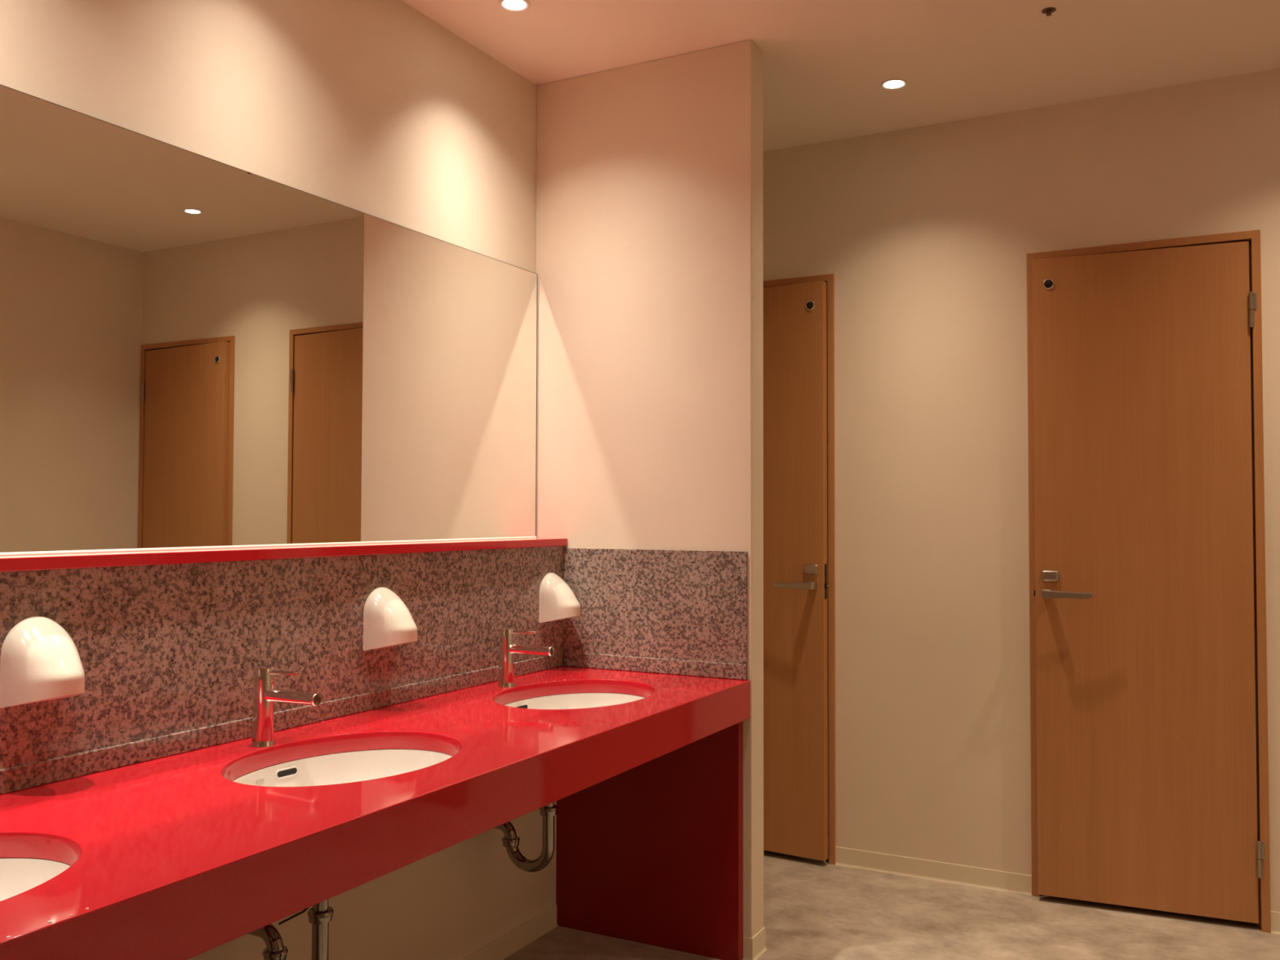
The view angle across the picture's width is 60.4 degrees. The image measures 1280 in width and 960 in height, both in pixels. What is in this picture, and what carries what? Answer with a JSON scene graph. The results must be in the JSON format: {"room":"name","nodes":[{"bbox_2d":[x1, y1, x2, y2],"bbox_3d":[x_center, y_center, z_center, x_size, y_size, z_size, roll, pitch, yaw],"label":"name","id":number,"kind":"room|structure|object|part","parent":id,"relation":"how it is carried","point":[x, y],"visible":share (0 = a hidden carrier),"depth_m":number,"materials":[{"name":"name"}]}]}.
{"room":"public restroom","nodes":[
{"label":"public restroom","id":0,"kind":"room"},
{"bbox_2d":[0,0,537,273],"bbox_3d":[-1.345,-0.006,1.840,0.120,2.719,6.634,-1,-2,28],"label":"wall","id":1,"kind":"structure","parent":0,"point":[378,108],"depth_m":2.76,"materials":[{"name":"paint"}]},
{"bbox_2d":[0,84,537,555],"bbox_3d":[-1.163,-0.294,2.047,0.016,0.866,3.514,-1,-2,28],"label":"wall mirror","id":2,"kind":"object","parent":1,"relation":"attached to","point":[197,351],"visible":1,"depth_m":2.48,"materials":[{"name":"clear glass"}]},
{"bbox_2d":[0,648,563,959],"bbox_3d":[-1.121,0.760,1.994,0.114,1.197,3.520,-1,-2,28],"label":"wall","id":3,"kind":"structure","parent":0,"point":[451,903],"depth_m":2.96,"materials":[{"name":"paint"}]},
{"bbox_2d":[0,546,563,794],"bbox_3d":[-1.067,0.353,1.974,0.010,0.384,3.512,-1,-2,28],"label":"backsplash","id":4,"kind":"structure","parent":3,"relation":"attached to","point":[169,654],"depth_m":2.35,"materials":[{"name":"stone"}]},
{"bbox_2d":[0,616,84,708],"bbox_3d":[-1.032,0.319,1.929,0.104,0.153,0.121,-1,-2,28],"label":"soap dispenser","id":5,"kind":"object","parent":4,"relation":"attached to","point":[40,661],"visible":1,"depth_m":1.90,"materials":[{"name":"beige plastic"}]},
{"bbox_2d":[363,586,417,650],"bbox_3d":[-0.607,0.344,2.734,0.104,0.153,0.121,-1,-2,28],"label":"soap dispenser","id":6,"kind":"object","parent":4,"relation":"attached to","point":[388,621],"visible":1,"depth_m":2.70,"materials":[{"name":"beige plastic"}]},
{"bbox_3d":[-0.650,0.344,2.757,0.005,0.152,0.121,-1,-2,28],"label":"plate","id":7,"kind":"part","parent":6,"relation":"part of","materials":[{"name":"beige plastic"}]},
{"bbox_2d":[538,572,580,622],"bbox_3d":[-0.238,0.367,3.431,0.104,0.153,0.121,-1,-2,28],"label":"soap dispenser","id":8,"kind":"object","parent":4,"relation":"attached to","point":[557,600],"visible":1,"depth_m":3.39,"materials":[{"name":"beige plastic"}]},
{"bbox_3d":[-0.282,0.367,3.454,0.005,0.152,0.121,-1,-2,28],"label":"plate","id":9,"kind":"part","parent":8,"relation":"part of","materials":[{"name":"beige plastic"}]},
{"bbox_2d":[0,537,567,571],"bbox_3d":[-1.112,0.150,2.008,0.130,0.023,3.519,-1,-2,28],"label":"ledge shelf","id":10,"kind":"object","parent":3,"relation":"on","point":[104,559],"visible":1,"depth_m":2.36,"materials":[{"name":"red stone"}]},
{"bbox_2d":[462,904,557,959],"bbox_3d":[-1.067,1.325,1.950,0.008,0.065,3.445,-1,-2,28],"label":"baseboard","id":11,"kind":"structure","parent":3,"relation":"attached to","point":[507,944],"depth_m":3.28,"materials":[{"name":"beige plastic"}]},
{"bbox_2d":[535,40,764,937],"bbox_3d":[0.014,0.047,3.465,0.764,2.719,0.098,-1,-2,28],"label":"wall partition","id":12,"kind":"structure","parent":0,"point":[649,242],"depth_m":3.40,"materials":[{"name":"paint"}]},
{"bbox_2d":[563,547,747,679],"bbox_3d":[0.034,0.403,3.379,0.632,0.376,0.013,-1,-2,28],"label":"backsplash","id":13,"kind":"structure","parent":12,"relation":"attached to","point":[677,612],"depth_m":3.36,"materials":[{"name":"stone"}]},
{"bbox_2d":[742,926,767,959],"bbox_3d":[0.014,1.374,3.422,0.772,0.065,0.115,-1,-2,28],"label":"baseboard","id":14,"kind":"structure","parent":12,"relation":"attached to","point":[753,948],"depth_m":3.21,"materials":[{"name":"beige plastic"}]},
{"bbox_2d":[826,405,828,837],"bbox_3d":[1.629,0.270,3.899,3.210,2.308,0.200,-1,-2,28],"label":"door frame","id":15,"kind":"structure","parent":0,"point":[827,406],"depth_m":4.46,"materials":[{"name":"brown wood"}]},
{"bbox_2d":[401,0,1279,151],"bbox_3d":[0.130,-1.435,1.106,3.450,0.100,6.634,-1,-2,28],"label":"ceiling","id":16,"kind":"structure","parent":0,"point":[826,63],"depth_m":3.32,"materials":[{"name":"beige paint"}]},
{"bbox_2d":[498,0,530,12],"bbox_3d":[-0.350,-1.324,3.062,0.089,0.004,0.089,-1,-2,28],"label":"recessed light","id":17,"kind":"object","parent":16,"relation":"in","point":[513,6],"visible":1,"depth_m":3.07,"materials":[{"name":"beige ceramic"}]},
{"bbox_2d":[880,78,907,89],"bbox_3d":[0.837,-1.304,3.623,0.089,0.004,0.089,-1,-2,28],"label":"recessed light","id":18,"kind":"object","parent":16,"relation":"in","point":[895,83],"visible":1,"depth_m":3.62,"materials":[{"name":"beige ceramic"}]},
{"bbox_2d":[1041,7,1056,16],"bbox_3d":[1.150,-1.314,3.092,0.039,0.014,0.039,-1,-2,28],"label":"sprinkler","id":19,"kind":"object","parent":16,"relation":"attached to","point":[1048,11],"visible":1,"depth_m":3.09,"materials":[{"name":"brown metal"}]},
{"bbox_2d":[503,837,1279,959],"bbox_3d":[0.123,1.382,1.019,3.450,0.100,6.634,-1,-2,28],"label":"floor","id":20,"kind":"structure","parent":0,"point":[815,909],"depth_m":3.45,"materials":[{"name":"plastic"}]},
{"bbox_2d":[0,666,750,959],"bbox_3d":[-0.785,0.948,1.810,0.646,0.813,3.520,-1,-2,28],"label":"countertop","id":21,"kind":"structure","parent":20,"relation":"on","point":[172,857],"depth_m":2.13,"materials":[{"name":"red stone"}]},
{"bbox_2d":[0,857,71,901],"bbox_3d":[-0.999,0.645,1.424,0.432,0.151,0.566,-1,-2,28],"label":"basin","id":22,"kind":"object","parent":21,"relation":"in","point":[17,875],"visible":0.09,"depth_m":1.67,"materials":[{"name":"white ceramic"}]},
{"bbox_2d":[250,666,321,746],"bbox_3d":[-0.735,0.474,2.281,0.175,0.163,0.047,-1,-2,28],"label":"tap","id":23,"kind":"object","parent":21,"relation":"on","point":[264,695],"visible":1,"depth_m":2.29,"materials":[{"name":"silver metal"}]},
{"bbox_3d":[-0.742,0.402,2.288,0.084,0.010,0.010,-1,-2,28],"label":"lever","id":24,"kind":"part","parent":23,"relation":"part of","materials":[{"name":"silver metal"}]},
{"bbox_3d":[-0.719,0.449,2.273,0.137,0.028,0.028,-1,-2,28],"label":"spout","id":25,"kind":"part","parent":23,"relation":"part of","materials":[{"name":"silver metal"}]},
{"bbox_3d":[-0.659,0.448,2.242,0.001,0.021,0.021,-1,-2,28],"label":"spout","id":26,"kind":"part","parent":23,"relation":"part of","materials":[{"name":"brown"}]},
{"bbox_2d":[231,749,453,786],"bbox_3d":[-0.587,0.670,2.204,0.432,0.151,0.566,-1,-2,28],"label":"basin","id":27,"kind":"object","parent":21,"relation":"in","point":[363,765],"visible":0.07,"depth_m":2.42,"materials":[{"name":"white ceramic"}]},
{"bbox_2d":[248,898,333,959],"bbox_3d":[-0.747,0.903,2.278,0.277,0.312,0.072,-1,-2,28],"label":"trap","id":28,"kind":"object","parent":27,"relation":"attached to","point":[320,915],"visible":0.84,"depth_m":2.22,"materials":[{"name":"silver metal"}]},
{"bbox_3d":[-0.702,0.887,2.260,0.109,0.073,0.005,-1,-2,28],"label":"lift rod","id":29,"kind":"part","parent":28,"relation":"part of","materials":[{"name":"metal"}]},
{"bbox_2d":[497,627,554,687],"bbox_3d":[-0.321,0.500,3.079,0.175,0.163,0.047,-1,-2,28],"label":"tap","id":30,"kind":"object","parent":21,"relation":"on","point":[508,648],"visible":1,"depth_m":3.09,"materials":[{"name":"silver metal"}]},
{"bbox_3d":[-0.328,0.428,3.085,0.084,0.010,0.010,-1,-2,28],"label":"lever","id":31,"kind":"part","parent":30,"relation":"part of","materials":[{"name":"silver metal"}]},
{"bbox_3d":[-0.304,0.475,3.071,0.137,0.028,0.028,-1,-2,28],"label":"spout","id":32,"kind":"part","parent":30,"relation":"part of","materials":[{"name":"silver metal"}]},
{"bbox_3d":[-0.244,0.474,3.039,0.001,0.021,0.021,-1,-2,28],"label":"spout","id":33,"kind":"part","parent":30,"relation":"part of","materials":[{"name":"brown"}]},
{"bbox_2d":[503,693,644,709],"bbox_3d":[-0.174,0.695,2.984,0.432,0.151,0.566,-1,-2,28],"label":"basin","id":34,"kind":"object","parent":21,"relation":"in","point":[574,700],"visible":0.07,"depth_m":3.21,"materials":[{"name":"white ceramic"}]},
{"bbox_2d":[493,802,557,872],"bbox_3d":[-0.351,0.928,3.070,0.277,0.312,0.072,-1,-2,28],"label":"trap","id":35,"kind":"object","parent":34,"relation":"attached to","point":[510,840],"visible":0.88,"depth_m":3.01,"materials":[{"name":"silver metal"}]},
{"bbox_3d":[0.019,1.018,3.354,0.623,0.773,0.034,-1,-2,28],"label":"panel","id":36,"kind":"part","parent":21,"relation":"part of","materials":[{"name":"red"}]},
{"bbox_2d":[763,68,1279,911],"bbox_3d":[1.555,0.061,3.764,3.210,2.719,0.120,-1,-2,28],"label":"wall","id":37,"kind":"structure","parent":0,"point":[926,234],"depth_m":3.92,"materials":[{"name":"paint"}]},
{"bbox_2d":[763,273,835,864],"bbox_3d":[0.422,0.329,4.288,0.703,2.208,0.237,-1,-2,28],"label":"door","id":38,"kind":"structure","parent":37,"relation":"in","point":[799,598],"depth_m":4.14,"materials":[{"name":"brown wood"}]},
{"bbox_3d":[0.579,0.394,4.111,0.156,0.030,0.064,-1,-2,32],"label":"handle","id":39,"kind":"part","parent":38,"relation":"part of","materials":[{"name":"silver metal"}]},
{"bbox_3d":[0.639,0.335,4.108,0.053,0.036,0.010,-1,-2,32],"label":"lock plate","id":40,"kind":"part","parent":38,"relation":"part of","materials":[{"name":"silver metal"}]},
{"bbox_2d":[835,846,1279,933],"bbox_3d":[1.520,1.385,3.667,1.793,0.065,0.008,-1,-2,28],"label":"baseboard","id":41,"kind":"structure","parent":37,"relation":"attached to","point":[1020,883],"depth_m":3.90,"materials":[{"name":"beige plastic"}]},
{"bbox_2d":[1026,229,1271,933],"bbox_3d":[1.660,0.312,3.634,0.709,2.208,0.238,-1,-2,28],"label":"door","id":42,"kind":"structure","parent":37,"relation":"in","point":[1149,753],"depth_m":3.60,"materials":[{"name":"brown wood"}]},
{"bbox_3d":[1.386,0.324,3.713,0.053,0.036,0.010,-1,-2,24],"label":"lock plate","id":43,"kind":"part","parent":42,"relation":"part of","materials":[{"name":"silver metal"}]},
{"bbox_3d":[1.424,0.382,3.664,0.156,0.030,0.064,-1,-2,24],"label":"handle","id":44,"kind":"part","parent":42,"relation":"part of","materials":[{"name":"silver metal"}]}
]}

